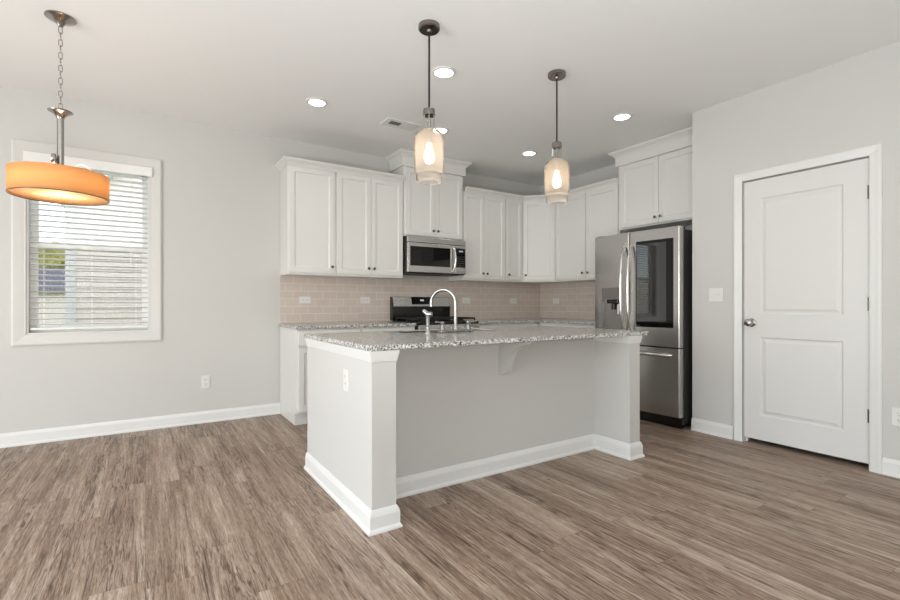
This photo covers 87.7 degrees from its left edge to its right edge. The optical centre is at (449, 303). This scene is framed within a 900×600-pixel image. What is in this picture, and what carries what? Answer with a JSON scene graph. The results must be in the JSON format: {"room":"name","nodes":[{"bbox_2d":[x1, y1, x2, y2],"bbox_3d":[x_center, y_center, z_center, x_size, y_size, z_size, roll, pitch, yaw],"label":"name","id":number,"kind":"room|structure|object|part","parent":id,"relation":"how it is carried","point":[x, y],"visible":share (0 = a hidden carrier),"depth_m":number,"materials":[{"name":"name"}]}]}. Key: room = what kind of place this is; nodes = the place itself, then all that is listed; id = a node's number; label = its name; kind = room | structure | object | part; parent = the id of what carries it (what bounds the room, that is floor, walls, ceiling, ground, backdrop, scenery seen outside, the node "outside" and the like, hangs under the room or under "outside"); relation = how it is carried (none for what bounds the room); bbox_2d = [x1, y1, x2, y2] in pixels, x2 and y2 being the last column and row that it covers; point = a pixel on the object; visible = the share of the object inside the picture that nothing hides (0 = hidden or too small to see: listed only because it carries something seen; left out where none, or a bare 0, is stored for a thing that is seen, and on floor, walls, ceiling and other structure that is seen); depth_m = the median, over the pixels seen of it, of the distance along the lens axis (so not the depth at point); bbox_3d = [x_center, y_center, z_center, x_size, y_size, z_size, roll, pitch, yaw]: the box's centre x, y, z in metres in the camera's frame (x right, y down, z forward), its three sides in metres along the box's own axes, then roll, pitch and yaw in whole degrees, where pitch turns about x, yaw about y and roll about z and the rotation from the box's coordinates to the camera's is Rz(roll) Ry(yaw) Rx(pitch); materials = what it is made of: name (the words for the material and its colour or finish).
{"room":"kitchen","nodes":[
{"label":"kitchen","id":0,"kind":"room"},
{"bbox_2d":[0,86,539,433],"bbox_3d":[-2.193,-0.281,4.436,8.457,2.743,0.150,0,0,-33],"label":"wall","id":1,"kind":"structure","parent":0,"point":[220,187],"depth_m":4.22,"materials":[{"name":"grey paint"}]},
{"bbox_2d":[11,138,160,345],"bbox_3d":[-2.982,-0.471,3.903,0.978,1.588,0.157,0,0,-33],"label":"window","id":2,"kind":"structure","parent":1,"relation":"in","point":[21,255],"depth_m":3.78,"materials":[{"name":"white wood"}]},
{"bbox_2d":[23,151,151,329],"bbox_3d":[-2.956,-0.487,3.867,0.838,1.385,0.095,0,0,-33],"label":"window blind","id":3,"kind":"object","parent":2,"relation":"attached to","point":[27,155],"visible":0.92,"depth_m":3.87,"materials":[{"name":"white plastic"}]},
{"bbox_3d":[-3.223,-0.469,3.718,0.002,1.312,0.054,0,0,-33],"label":"ladder cord","id":4,"kind":"part","parent":3,"relation":"part of","materials":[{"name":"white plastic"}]},
{"bbox_3d":[-2.969,0.197,3.884,0.770,0.018,0.044,0,0,-33],"label":"rail","id":5,"kind":"part","parent":3,"relation":"part of","materials":[{"name":"white plastic"}]},
{"bbox_3d":[-2.995,-0.130,3.925,0.782,0.710,0.030,0,0,-33],"label":"sash","id":6,"kind":"part","parent":2,"relation":"part of","materials":[{"name":"white plastic"}]},
{"bbox_3d":[-3.013,-0.807,3.951,0.782,0.725,0.030,0,0,-33],"label":"sash","id":7,"kind":"part","parent":2,"relation":"part of","materials":[{"name":"white plastic"}]},
{"bbox_2d":[0,403,279,447],"bbox_3d":[-3.628,1.038,3.401,4.622,0.106,0.022,0,0,-33],"label":"baseboard","id":8,"kind":"structure","parent":1,"relation":"attached to","point":[21,438],"depth_m":3.99,"materials":[{"name":"white wood"}]},
{"bbox_2d":[201,375,209,387],"bbox_3d":[-2.249,0.717,4.306,0.072,0.116,0.008,0,0,-33],"label":"wall outlet","id":9,"kind":"object","parent":1,"relation":"attached to","point":[205,380],"visible":1,"depth_m":4.30,"materials":[{"name":"white plastic"}]},
{"bbox_2d":[280,165,334,276],"bbox_3d":[-1.408,-0.808,4.649,0.462,1.053,0.341,0,0,-33],"label":"upper cabinet","id":10,"kind":"object","parent":1,"relation":"attached to","point":[307,195],"visible":0.98,"depth_m":4.53,"materials":[{"name":"white paint"}]},
{"bbox_2d":[274,156,404,182],"bbox_3d":[-1.111,-1.341,4.828,1.260,0.062,0.368,0,0,-33],"label":"crown molding","id":11,"kind":"structure","parent":10,"relation":"attached to","point":[284,161],"depth_m":4.63,"materials":[{"name":"white paint"}]},
{"bbox_2d":[330,172,402,278],"bbox_3d":[-0.896,-0.808,4.982,0.758,1.053,0.341,0,0,-33],"label":"upper cabinet","id":12,"kind":"object","parent":1,"relation":"attached to","point":[368,211],"visible":0.99,"depth_m":4.85,"materials":[{"name":"white paint"}]},
{"bbox_3d":[-0.978,-0.807,4.771,0.363,1.011,0.020,0,0,-33],"label":"door","id":13,"kind":"part","parent":12,"relation":"part of","materials":[{"name":"white paint"}]},
{"bbox_3d":[-0.669,-0.807,4.972,0.367,1.011,0.020,0,0,-33],"label":"door","id":14,"kind":"part","parent":12,"relation":"part of","materials":[{"name":"white paint"}]},
{"bbox_2d":[385,148,471,240],"bbox_3d":[-0.238,-1.196,5.381,0.934,0.909,0.378,0,0,-33],"label":"upper cabinet","id":15,"kind":"object","parent":1,"relation":"attached to","point":[431,209],"visible":0.94,"depth_m":5.25,"materials":[{"name":"white paint"}]},
{"bbox_3d":[-0.327,-1.117,5.179,0.364,0.728,0.020,0,0,-33],"label":"door","id":16,"kind":"part","parent":15,"relation":"part of","materials":[{"name":"white paint"}]},
{"bbox_3d":[-0.238,-1.621,5.381,0.934,0.060,0.378,0,0,-33],"label":"crown","id":17,"kind":"part","parent":15,"relation":"part of","materials":[{"name":"white paint"}]},
{"bbox_2d":[403,236,465,276],"bbox_3d":[-0.226,-0.531,5.347,0.756,0.398,0.443,0,0,-33],"label":"microwave","id":18,"kind":"object","parent":15,"relation":"attached to","point":[422,256],"visible":0.95,"depth_m":5.18,"materials":[{"name":"silver metal"}]},
{"bbox_3d":[-0.203,-0.504,5.174,0.606,0.321,0.026,0,0,-33],"label":"door","id":19,"kind":"part","parent":18,"relation":"part of","materials":[{"name":"silver metal"}]},
{"bbox_3d":[0.050,-0.504,5.297,0.060,0.295,0.024,0,0,43],"label":"handle","id":20,"kind":"part","parent":18,"relation":"part of","materials":[{"name":"silver metal"}]},
{"bbox_3d":[0.115,-0.504,5.380,0.148,0.321,0.026,0,0,-33],"label":"control panel","id":21,"kind":"part","parent":18,"relation":"part of","materials":[{"name":"black plastic"}]},
{"bbox_3d":[-0.018,-1.117,5.380,0.366,0.728,0.020,0,0,-33],"label":"door","id":22,"kind":"part","parent":15,"relation":"part of","materials":[{"name":"white paint"}]},
{"bbox_2d":[280,276,594,323],"bbox_3d":[0.224,-0.042,4.958,3.535,0.478,1.610,0,0,-33],"label":"backsplash","id":23,"kind":"structure","parent":1,"relation":"attached to","point":[333,299],"depth_m":5.55,"materials":[{"name":"tile"}]},
{"bbox_2d":[299,297,310,303],"bbox_3d":[-1.483,-0.040,4.793,0.116,0.072,0.008,0,0,-33],"label":"wall outlet","id":24,"kind":"object","parent":23,"relation":"attached to","point":[302,300],"visible":1,"depth_m":4.79,"materials":[{"name":"white plastic"}]},
{"bbox_2d":[360,297,369,303],"bbox_3d":[-0.933,-0.040,5.150,0.116,0.072,0.008,0,0,-33],"label":"wall outlet","id":25,"kind":"object","parent":23,"relation":"attached to","point":[363,300],"visible":1,"depth_m":5.15,"materials":[{"name":"white plastic"}]},
{"bbox_2d":[462,298,469,303],"bbox_3d":[0.203,-0.042,5.888,0.116,0.072,0.008,0,0,-33],"label":"wall outlet","id":26,"kind":"object","parent":23,"relation":"attached to","point":[464,300],"visible":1,"depth_m":5.89,"materials":[{"name":"white plastic"}]},
{"bbox_2d":[510,298,515,303],"bbox_3d":[0.850,-0.040,6.309,0.116,0.072,0.008,0,0,-33],"label":"wall outlet","id":27,"kind":"object","parent":23,"relation":"attached to","point":[512,300],"visible":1,"depth_m":6.30,"materials":[{"name":"white plastic"}]},
{"bbox_2d":[553,298,558,303],"bbox_3d":[1.431,-0.040,6.320,0.008,0.072,0.116,0,0,-33],"label":"wall outlet","id":28,"kind":"object","parent":23,"relation":"attached to","point":[555,300],"visible":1,"depth_m":6.32,"materials":[{"name":"white plastic"}]},
{"bbox_2d":[449,191,504,281],"bbox_3d":[0.350,-0.808,5.792,0.651,1.053,0.341,0,0,-33],"label":"upper cabinet","id":29,"kind":"object","parent":1,"relation":"attached to","point":[483,216],"visible":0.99,"depth_m":5.67,"materials":[{"name":"white paint"}]},
{"bbox_3d":[0.284,-0.807,5.591,0.306,1.011,0.020,0,0,-33],"label":"door","id":30,"kind":"part","parent":29,"relation":"part of","materials":[{"name":"white paint"}]},
{"bbox_3d":[0.549,-0.807,5.763,0.318,1.011,0.020,0,0,-33],"label":"door","id":31,"kind":"part","parent":29,"relation":"part of","materials":[{"name":"white paint"}]},
{"bbox_2d":[495,199,521,282],"bbox_3d":[0.742,-0.808,6.047,0.285,1.053,0.341,0,0,-33],"label":"upper cabinet","id":32,"kind":"object","parent":1,"relation":"attached to","point":[513,208],"visible":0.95,"depth_m":5.93,"materials":[{"name":"white paint"}]},
{"bbox_3d":[0.812,-0.807,5.934,0.260,1.011,0.020,0,0,-33],"label":"door","id":33,"kind":"part","parent":32,"relation":"part of","materials":[{"name":"white paint"}]},
{"bbox_2d":[514,200,567,283],"bbox_3d":[1.176,-0.808,6.173,0.595,1.053,0.590,0,0,-33],"label":"upper cabinet","id":34,"kind":"object","parent":1,"relation":"attached to","point":[538,217],"visible":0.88,"depth_m":5.97,"materials":[{"name":"white paint"}]},
{"bbox_3d":[1.135,-0.807,5.968,0.394,1.011,0.020,0,0,12],"label":"door","id":35,"kind":"part","parent":34,"relation":"part of","materials":[{"name":"white paint"}]},
{"bbox_2d":[465,178,618,201],"bbox_3d":[1.081,-1.341,5.616,1.710,0.062,0.694,0,0,13],"label":"crown molding","id":36,"kind":"structure","parent":34,"relation":"attached to","point":[614,181],"depth_m":5.66,"materials":[{"name":"white paint"}]},
{"bbox_2d":[0,414,899,599],"bbox_3d":[0.392,1.151,0.458,8.457,0.120,9.640,0,0,-33],"label":"floor","id":37,"kind":"structure","parent":0,"point":[228,509],"depth_m":2.34,"materials":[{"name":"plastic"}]},
{"bbox_2d":[280,327,359,424],"bbox_3d":[-1.261,0.658,4.548,0.598,0.865,0.654,0,0,-33],"label":"base cabinet","id":38,"kind":"object","parent":37,"relation":"on","point":[293,346],"visible":0.23,"depth_m":4.25,"materials":[{"name":"white paint"}]},
{"bbox_3d":[-1.104,0.678,4.306,0.574,0.575,0.020,0,0,-33],"label":"door","id":39,"kind":"part","parent":38,"relation":"part of","materials":[{"name":"white paint"}]},
{"bbox_3d":[-1.104,0.308,4.306,0.574,0.135,0.020,0,0,-33],"label":"drawer","id":40,"kind":"part","parent":38,"relation":"part of","materials":[{"name":"white paint"}]},
{"bbox_2d":[278,321,415,328],"bbox_3d":[-1.026,0.211,4.710,1.213,0.027,0.644,0,0,-33],"label":"countertop","id":41,"kind":"structure","parent":38,"relation":"on","point":[382,323],"depth_m":4.49,"materials":[{"name":"stone"}]},
{"bbox_2d":[360,326,414,331],"bbox_3d":[-0.761,0.658,4.874,0.592,0.865,0.654,0,0,-33],"label":"base cabinet","id":42,"kind":"object","parent":37,"relation":"on","point":[364,329],"visible":0.07,"depth_m":4.61,"materials":[{"name":"white paint"}]},
{"bbox_2d":[390,297,479,329],"bbox_3d":[-0.161,0.504,5.200,0.762,1.172,0.729,0,0,-33],"label":"range","id":43,"kind":"object","parent":37,"relation":"on","point":[402,309],"visible":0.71,"depth_m":5.30,"materials":[{"name":"black metal"}]},
{"bbox_3d":[-0.325,-0.025,5.457,0.750,0.107,0.033,0,0,-33],"label":"steel panel","id":44,"kind":"part","parent":43,"relation":"part of","materials":[{"name":"silver metal"}]},
{"bbox_2d":[392,319,478,324],"bbox_3d":[-0.164,0.198,5.205,0.762,0.025,0.602,0,0,-33],"label":"cooktop","id":45,"kind":"object","parent":43,"relation":"in","point":[418,321],"depth_m":4.98,"materials":[{"name":"black metal"}]},
{"bbox_3d":[-0.001,0.270,4.954,0.754,0.111,0.039,0,0,-33],"label":"control panel","id":46,"kind":"part","parent":43,"relation":"part of","materials":[{"name":"silver metal"}]},
{"bbox_2d":[304,335,644,536],"bbox_3d":[0.211,0.658,3.223,2.110,0.865,1.082,0,0,-33],"label":"kitchen island","id":47,"kind":"object","parent":37,"relation":"on","point":[409,422],"visible":0.86,"depth_m":2.90,"materials":[{"name":"grey paint"}]},
{"bbox_2d":[343,369,348,391],"bbox_3d":[-0.558,0.408,2.506,0.008,0.116,0.072,0,0,-33],"label":"wall outlet","id":48,"kind":"object","parent":47,"relation":"attached to","point":[345,372],"visible":1,"depth_m":2.49,"materials":[{"name":"white plastic"}]},
{"bbox_3d":[-0.603,0.252,2.700,0.156,0.053,1.072,0,0,-33],"label":"trim","id":49,"kind":"part","parent":47,"relation":"part of","materials":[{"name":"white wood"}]},
{"bbox_3d":[0.211,1.036,3.223,2.110,0.108,1.082,0,0,-33],"label":"trim","id":50,"kind":"part","parent":47,"relation":"part of","materials":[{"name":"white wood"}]},
{"bbox_2d":[304,325,648,350],"bbox_3d":[0.234,0.211,3.251,2.176,0.027,1.080,0,0,-33],"label":"island countertop","id":51,"kind":"structure","parent":47,"relation":"on","point":[368,340],"depth_m":2.92,"materials":[{"name":"stone"}]},
{"bbox_2d":[422,309,432,332],"bbox_3d":[-0.155,0.116,3.152,0.070,0.162,0.048,0,0,15],"label":"sprayer","id":52,"kind":"object","parent":51,"relation":"on","point":[428,315],"visible":0.98,"depth_m":3.14,"materials":[{"name":"silver metal"}]},
{"bbox_2d":[385,328,493,333],"bbox_3d":[-0.065,0.304,3.440,0.788,0.221,0.318,0,0,-33],"label":"sink","id":53,"kind":"object","parent":51,"relation":"in","point":[474,329],"visible":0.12,"depth_m":3.47,"materials":[{"name":"silver metal"}]},
{"bbox_2d":[429,288,476,332],"bbox_3d":[0.002,0.042,3.328,0.344,0.310,0.190,0,0,-33],"label":"faucet","id":54,"kind":"object","parent":51,"relation":"on","point":[455,328],"visible":0.99,"depth_m":3.26,"materials":[{"name":"silver metal"}]},
{"bbox_3d":[-0.069,0.150,3.201,0.087,0.071,0.046,0,0,-33],"label":"handle","id":55,"kind":"part","parent":54,"relation":"part of","materials":[{"name":"silver metal"}]},
{"bbox_3d":[-0.042,0.036,3.300,0.223,0.298,0.052,0,0,19],"label":"spout","id":56,"kind":"part","parent":54,"relation":"part of","materials":[{"name":"silver metal"}]},
{"bbox_3d":[0.039,0.187,3.271,0.280,0.020,0.056,0,0,-33],"label":"deck plate","id":57,"kind":"part","parent":54,"relation":"part of","materials":[{"name":"silver metal"}]},
{"bbox_3d":[0.146,0.150,3.341,0.087,0.071,0.046,0,0,-33],"label":"handle","id":58,"kind":"part","parent":54,"relation":"part of","materials":[{"name":"silver metal"}]},
{"bbox_3d":[1.025,0.252,3.757,0.142,0.053,1.072,0,0,-33],"label":"trim","id":59,"kind":"part","parent":47,"relation":"part of","materials":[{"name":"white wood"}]},
{"bbox_2d":[480,322,537,327],"bbox_3d":[0.527,0.658,5.711,0.940,0.865,0.654,0,0,-33],"label":"base cabinet","id":60,"kind":"object","parent":37,"relation":"on","point":[536,323],"visible":0.07,"depth_m":5.46,"materials":[{"name":"white paint"}]},
{"bbox_3d":[0.492,0.308,5.343,0.456,0.135,0.020,0,0,-33],"label":"drawer","id":61,"kind":"part","parent":60,"relation":"part of","materials":[{"name":"white paint"}]},
{"bbox_3d":[0.878,0.308,5.594,0.456,0.135,0.020,0,0,-33],"label":"drawer","id":62,"kind":"part","parent":60,"relation":"part of","materials":[{"name":"white paint"}]},
{"bbox_2d":[471,318,594,324],"bbox_3d":[1.045,0.211,5.487,1.564,0.027,1.598,0,0,-33],"label":"countertop","id":63,"kind":"structure","parent":60,"relation":"on","point":[517,320],"depth_m":5.57,"materials":[{"name":"stone"}]},
{"bbox_2d":[539,322,594,327],"bbox_3d":[1.592,0.658,5.478,0.651,0.865,0.985,0,0,-33],"label":"base cabinet","id":64,"kind":"object","parent":37,"relation":"on","point":[540,324],"visible":0.04,"depth_m":5.33,"materials":[{"name":"white paint"}]},
{"bbox_3d":[1.219,0.308,5.523,0.020,0.135,0.478,0,0,-33],"label":"drawer","id":65,"kind":"part","parent":64,"relation":"part of","materials":[{"name":"white paint"}]},
{"bbox_3d":[1.482,0.308,5.119,0.020,0.135,0.478,0,0,-33],"label":"drawer","id":66,"kind":"part","parent":64,"relation":"part of","materials":[{"name":"white paint"}]},
{"bbox_2d":[595,225,691,428],"bbox_3d":[1.983,0.204,4.579,0.834,1.773,0.912,0,0,-33],"label":"refrigerator","id":67,"kind":"object","parent":37,"relation":"on","point":[643,279],"visible":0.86,"depth_m":4.21,"materials":[{"name":"grey metal"}]},
{"bbox_3d":[1.589,-0.104,4.608,0.007,0.111,0.238,0,0,-30],"label":"dispenser panel","id":68,"kind":"part","parent":67,"relation":"part of","materials":[{"name":"silver metal"}]},
{"bbox_3d":[1.611,-0.148,4.629,0.084,1.053,0.424,0,0,-33],"label":"door","id":69,"kind":"part","parent":67,"relation":"part of","materials":[{"name":"silver metal"}]},
{"bbox_3d":[1.614,0.006,4.624,0.043,0.099,0.135,0,0,-33],"label":"dispenser spout","id":70,"kind":"part","parent":67,"relation":"part of","materials":[{"name":"black plastic"}]},
{"bbox_3d":[1.641,-0.132,4.443,0.103,0.882,0.028,0,0,-33],"label":"handle","id":71,"kind":"part","parent":67,"relation":"part of","materials":[{"name":"silver metal"}]},
{"bbox_3d":[1.681,-0.132,4.374,0.103,0.882,0.028,0,0,-33],"label":"handle","id":72,"kind":"part","parent":67,"relation":"part of","materials":[{"name":"silver metal"}]},
{"bbox_3d":[1.823,-0.195,4.242,0.009,0.710,0.285,0,0,-36],"label":"mirrored pane","id":73,"kind":"part","parent":67,"relation":"part of","materials":[{"name":"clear glass"}]},
{"bbox_3d":[1.839,-0.183,4.220,0.007,0.788,0.355,0,0,-36],"label":"glass panel","id":74,"kind":"part","parent":67,"relation":"part of","materials":[{"name":"black glass"}]},
{"bbox_3d":[1.695,0.451,4.392,0.095,0.028,0.783,0,0,-33],"label":"handle","id":75,"kind":"part","parent":67,"relation":"part of","materials":[{"name":"silver metal"}]},
{"bbox_3d":[1.861,-0.148,4.243,0.085,1.053,0.482,0,0,-33],"label":"door","id":76,"kind":"part","parent":67,"relation":"part of","materials":[{"name":"silver metal"}]},
{"bbox_3d":[1.746,0.688,4.425,0.080,0.595,0.912,0,0,-33],"label":"freezer drawer","id":77,"kind":"part","parent":67,"relation":"part of","materials":[{"name":"silver metal"}]},
{"bbox_2d":[0,0,899,186],"bbox_3d":[0.392,-1.712,0.458,8.457,0.120,9.640,0,0,-33],"label":"ceiling","id":78,"kind":"structure","parent":0,"point":[251,66],"depth_m":3.18,"materials":[{"name":"white paint"}]},
{"bbox_2d":[5,10,109,205],"bbox_3d":[-2.247,-1.133,2.702,0.461,1.040,0.461,0,0,24],"label":"drum pendant","id":79,"kind":"object","parent":78,"relation":"hanging from","point":[59,183],"visible":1,"depth_m":2.64,"materials":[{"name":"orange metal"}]},
{"bbox_3d":[-2.247,-0.683,2.702,0.458,0.135,0.458,0,0,-33],"label":"lamp shade","id":80,"kind":"part","parent":79,"relation":"part of","materials":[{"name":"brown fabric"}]},
{"bbox_2d":[9,188,106,202],"bbox_3d":[-2.247,-0.629,2.702,0.436,0.003,0.436,0,0,-33],"label":"diffuser","id":81,"kind":"object","parent":79,"relation":"attached to","point":[49,195],"depth_m":2.69,"materials":[{"name":"white glass"}]},
{"bbox_3d":[-2.247,-0.867,2.702,0.033,0.400,0.033,0,0,-33],"label":"stem","id":82,"kind":"part","parent":79,"relation":"part of","materials":[{"name":"silver metal"}]},
{"bbox_2d":[306,97,327,106],"bbox_3d":[-1.088,-1.647,3.832,0.176,0.010,0.176,0,0,-33],"label":"recessed light","id":83,"kind":"object","parent":78,"relation":"in","point":[313,101],"visible":1,"depth_m":3.82,"materials":[{"name":"white plastic"}]},
{"bbox_2d":[380,117,420,130],"bbox_3d":[-0.453,-1.649,4.303,0.330,0.008,0.170,0,0,-33],"label":"ceiling vent","id":84,"kind":"object","parent":78,"relation":"in","point":[392,122],"visible":1,"depth_m":4.29,"materials":[{"name":"white plastic"}]},
{"bbox_2d":[414,19,443,183],"bbox_3d":[-0.124,-1.188,2.782,0.176,0.930,0.176,0,0,-33],"label":"glass pendant","id":85,"kind":"object","parent":78,"relation":"hanging from","point":[427,27],"visible":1,"depth_m":2.77,"materials":[{"name":"glass"}]},
{"bbox_3d":[-0.124,-1.382,2.782,0.011,0.469,0.011,0,0,-18],"label":"rod","id":86,"kind":"part","parent":85,"relation":"part of","materials":[{"name":"brown metal"}]},
{"bbox_3d":[-0.124,-0.878,2.782,0.176,0.312,0.176,0,0,-33],"label":"glass","id":87,"kind":"part","parent":85,"relation":"part of","materials":[{"name":"clear glass"}]},
{"bbox_2d":[426,115,431,143],"bbox_3d":[-0.124,-1.035,2.782,0.038,0.165,0.038,0,0,-33],"label":"socket","id":88,"kind":"object","parent":85,"relation":"attached to","point":[428,136],"depth_m":2.77,"materials":[{"name":"beige metal"}]},
{"bbox_3d":[-0.124,-0.891,2.782,0.060,0.122,0.060,0,0,-33],"label":"bulb","id":89,"kind":"part","parent":85,"relation":"part of","materials":[{"name":"white glass"}]},
{"bbox_2d":[431,127,448,133],"bbox_3d":[-0.095,-1.647,4.449,0.176,0.010,0.176,0,0,-33],"label":"recessed light","id":90,"kind":"object","parent":78,"relation":"in","point":[443,130],"visible":0.88,"depth_m":4.44,"materials":[{"name":"white plastic"}]},
{"bbox_2d":[432,66,455,78],"bbox_3d":[-0.043,-1.647,3.336,0.176,0.010,0.176,0,0,-33],"label":"recessed light","id":91,"kind":"object","parent":78,"relation":"in","point":[443,72],"visible":1,"depth_m":3.33,"materials":[{"name":"white plastic"}]},
{"bbox_2d":[521,150,536,155],"bbox_3d":[0.865,-1.647,5.127,0.176,0.010,0.176,0,0,-33],"label":"recessed light","id":92,"kind":"object","parent":78,"relation":"in","point":[529,152],"visible":1,"depth_m":5.12,"materials":[{"name":"white plastic"}]},
{"bbox_2d":[544,69,568,203],"bbox_3d":[0.766,-1.188,3.358,0.176,0.930,0.176,0,0,-33],"label":"glass pendant","id":93,"kind":"object","parent":78,"relation":"hanging from","point":[556,75],"visible":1,"depth_m":3.35,"materials":[{"name":"glass"}]},
{"bbox_3d":[0.766,-0.878,3.358,0.176,0.312,0.176,0,0,-33],"label":"glass","id":94,"kind":"part","parent":93,"relation":"part of","materials":[{"name":"clear glass"}]},
{"bbox_3d":[0.766,-1.382,3.358,0.011,0.469,0.011,0,0,-18],"label":"rod","id":95,"kind":"part","parent":93,"relation":"part of","materials":[{"name":"brown metal"}]},
{"bbox_2d":[554,148,559,171],"bbox_3d":[0.766,-1.035,3.358,0.038,0.165,0.038,0,0,-33],"label":"socket","id":96,"kind":"object","parent":93,"relation":"attached to","point":[556,165],"depth_m":3.35,"materials":[{"name":"beige metal"}]},
{"bbox_3d":[0.766,-0.891,3.358,0.060,0.122,0.060,0,0,-33],"label":"bulb","id":97,"kind":"part","parent":93,"relation":"part of","materials":[{"name":"white glass"}]},
{"bbox_2d":[612,112,632,120],"bbox_3d":[1.516,-1.647,4.128,0.176,0.010,0.176,0,0,-33],"label":"recessed light","id":98,"kind":"object","parent":78,"relation":"in","point":[620,116],"visible":1,"depth_m":4.11,"materials":[{"name":"white plastic"}]},
{"bbox_2d":[540,164,691,319],"bbox_3d":[3.875,-0.281,2.721,0.150,2.743,9.340,0,0,-33],"label":"wall","id":99,"kind":"structure","parent":0,"point":[610,172],"depth_m":5.91,"materials":[{"name":"grey paint"}]},
{"bbox_2d":[555,184,629,281],"bbox_3d":[1.702,-0.808,5.602,0.341,1.053,0.953,0,0,-33],"label":"upper cabinet","id":100,"kind":"object","parent":99,"relation":"attached to","point":[587,216],"visible":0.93,"depth_m":5.56,"materials":[{"name":"white paint"}]},
{"bbox_3d":[1.466,-0.807,5.721,0.020,1.011,0.476,0,0,-33],"label":"door","id":101,"kind":"part","parent":100,"relation":"part of","materials":[{"name":"white paint"}]},
{"bbox_3d":[1.728,-0.807,5.319,0.020,1.011,0.431,0,0,-33],"label":"door","id":102,"kind":"part","parent":100,"relation":"part of","materials":[{"name":"white paint"}]},
{"bbox_2d":[608,126,691,231],"bbox_3d":[2.202,-1.226,4.787,0.395,0.850,1.102,0,0,-33],"label":"upper cabinet","id":103,"kind":"object","parent":99,"relation":"attached to","point":[655,175],"visible":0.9,"depth_m":4.72,"materials":[{"name":"white paint"}]},
{"bbox_3d":[1.978,-1.149,4.893,0.020,0.666,0.444,0,0,-33],"label":"door","id":104,"kind":"part","parent":103,"relation":"part of","materials":[{"name":"white paint"}]},
{"bbox_3d":[2.202,-1.621,4.787,0.395,0.060,1.102,0,0,-33],"label":"crown","id":105,"kind":"part","parent":103,"relation":"part of","materials":[{"name":"white paint"}]},
{"bbox_3d":[2.237,-1.149,4.495,0.020,0.666,0.497,0,0,-33],"label":"door","id":106,"kind":"part","parent":103,"relation":"part of","materials":[{"name":"white paint"}]},
{"bbox_2d":[692,41,899,460],"bbox_3d":[4.228,-0.281,1.411,0.686,2.743,6.758,0,0,-33],"label":"wall","id":107,"kind":"structure","parent":0,"point":[854,102],"depth_m":3.50,"materials":[{"name":"grey paint"}]},
{"bbox_2d":[709,288,722,301],"bbox_3d":[2.203,-0.074,3.883,0.016,0.116,0.116,0,0,-33],"label":"light switch","id":108,"kind":"object","parent":107,"relation":"attached to","point":[715,294],"visible":1,"depth_m":3.88,"materials":[{"name":"white plastic"}]},
{"bbox_2d":[691,418,899,477],"bbox_3d":[3.931,1.038,1.218,0.022,0.106,6.758,0,0,-33],"label":"baseboard","id":109,"kind":"structure","parent":107,"relation":"attached to","point":[890,467],"depth_m":3.82,"materials":[{"name":"white wood"}]},
{"bbox_2d":[733,143,882,473],"bbox_3d":[2.554,0.029,3.402,0.180,2.123,0.906,0,0,-33],"label":"door","id":110,"kind":"structure","parent":107,"relation":"in","point":[808,243],"depth_m":3.33,"materials":[{"name":"white wood"}]},
{"bbox_3d":[2.333,0.145,3.647,0.075,0.066,0.066,0,0,-33],"label":"knob","id":111,"kind":"part","parent":110,"relation":"part of","materials":[{"name":"silver metal"}]},
{"bbox_2d":[892,407,899,426],"bbox_3d":[2.820,0.713,2.940,0.008,0.116,0.072,0,0,-33],"label":"wall outlet","id":112,"kind":"object","parent":107,"relation":"attached to","point":[895,411],"visible":1,"depth_m":2.95,"materials":[{"name":"white plastic"}]},
{"label":"outside","id":113,"kind":"structure","parent":0,"visible":0},
{"bbox_3d":[-34.280,1.541,34.396,100.000,0.200,84.960,0,0,-33],"label":"lawn","id":114,"kind":"structure","parent":113,"visible":0},
{"bbox_2d":[39,267,64,325],"bbox_3d":[-26.053,-0.335,25.407,9.600,3.550,7.800,0,0,-33],"label":"house","id":115,"kind":"structure","parent":114,"relation":"on","point":[56,310],"depth_m":24.70,"materials":[{"name":"white"}]},
{"bbox_2d":[39,241,64,267],"bbox_3d":[-29.442,-1.905,33.045,5.751,6.714,4.683,0,0,-33],"label":"tree","id":116,"kind":"object","parent":114,"relation":"on","point":[40,250],"visible":0.12,"depth_m":32.20,"materials":[{"name":"green plant"}]},
{"bbox_2d":[61,171,141,325],"bbox_3d":[-4.522,-1.740,13.161,9.200,6.360,7.600,0,0,-33],"label":"neighbor house","id":117,"kind":"structure","parent":114,"relation":"on","point":[67,310],"depth_m":8.07,"materials":[{"name":"white"}]}
]}

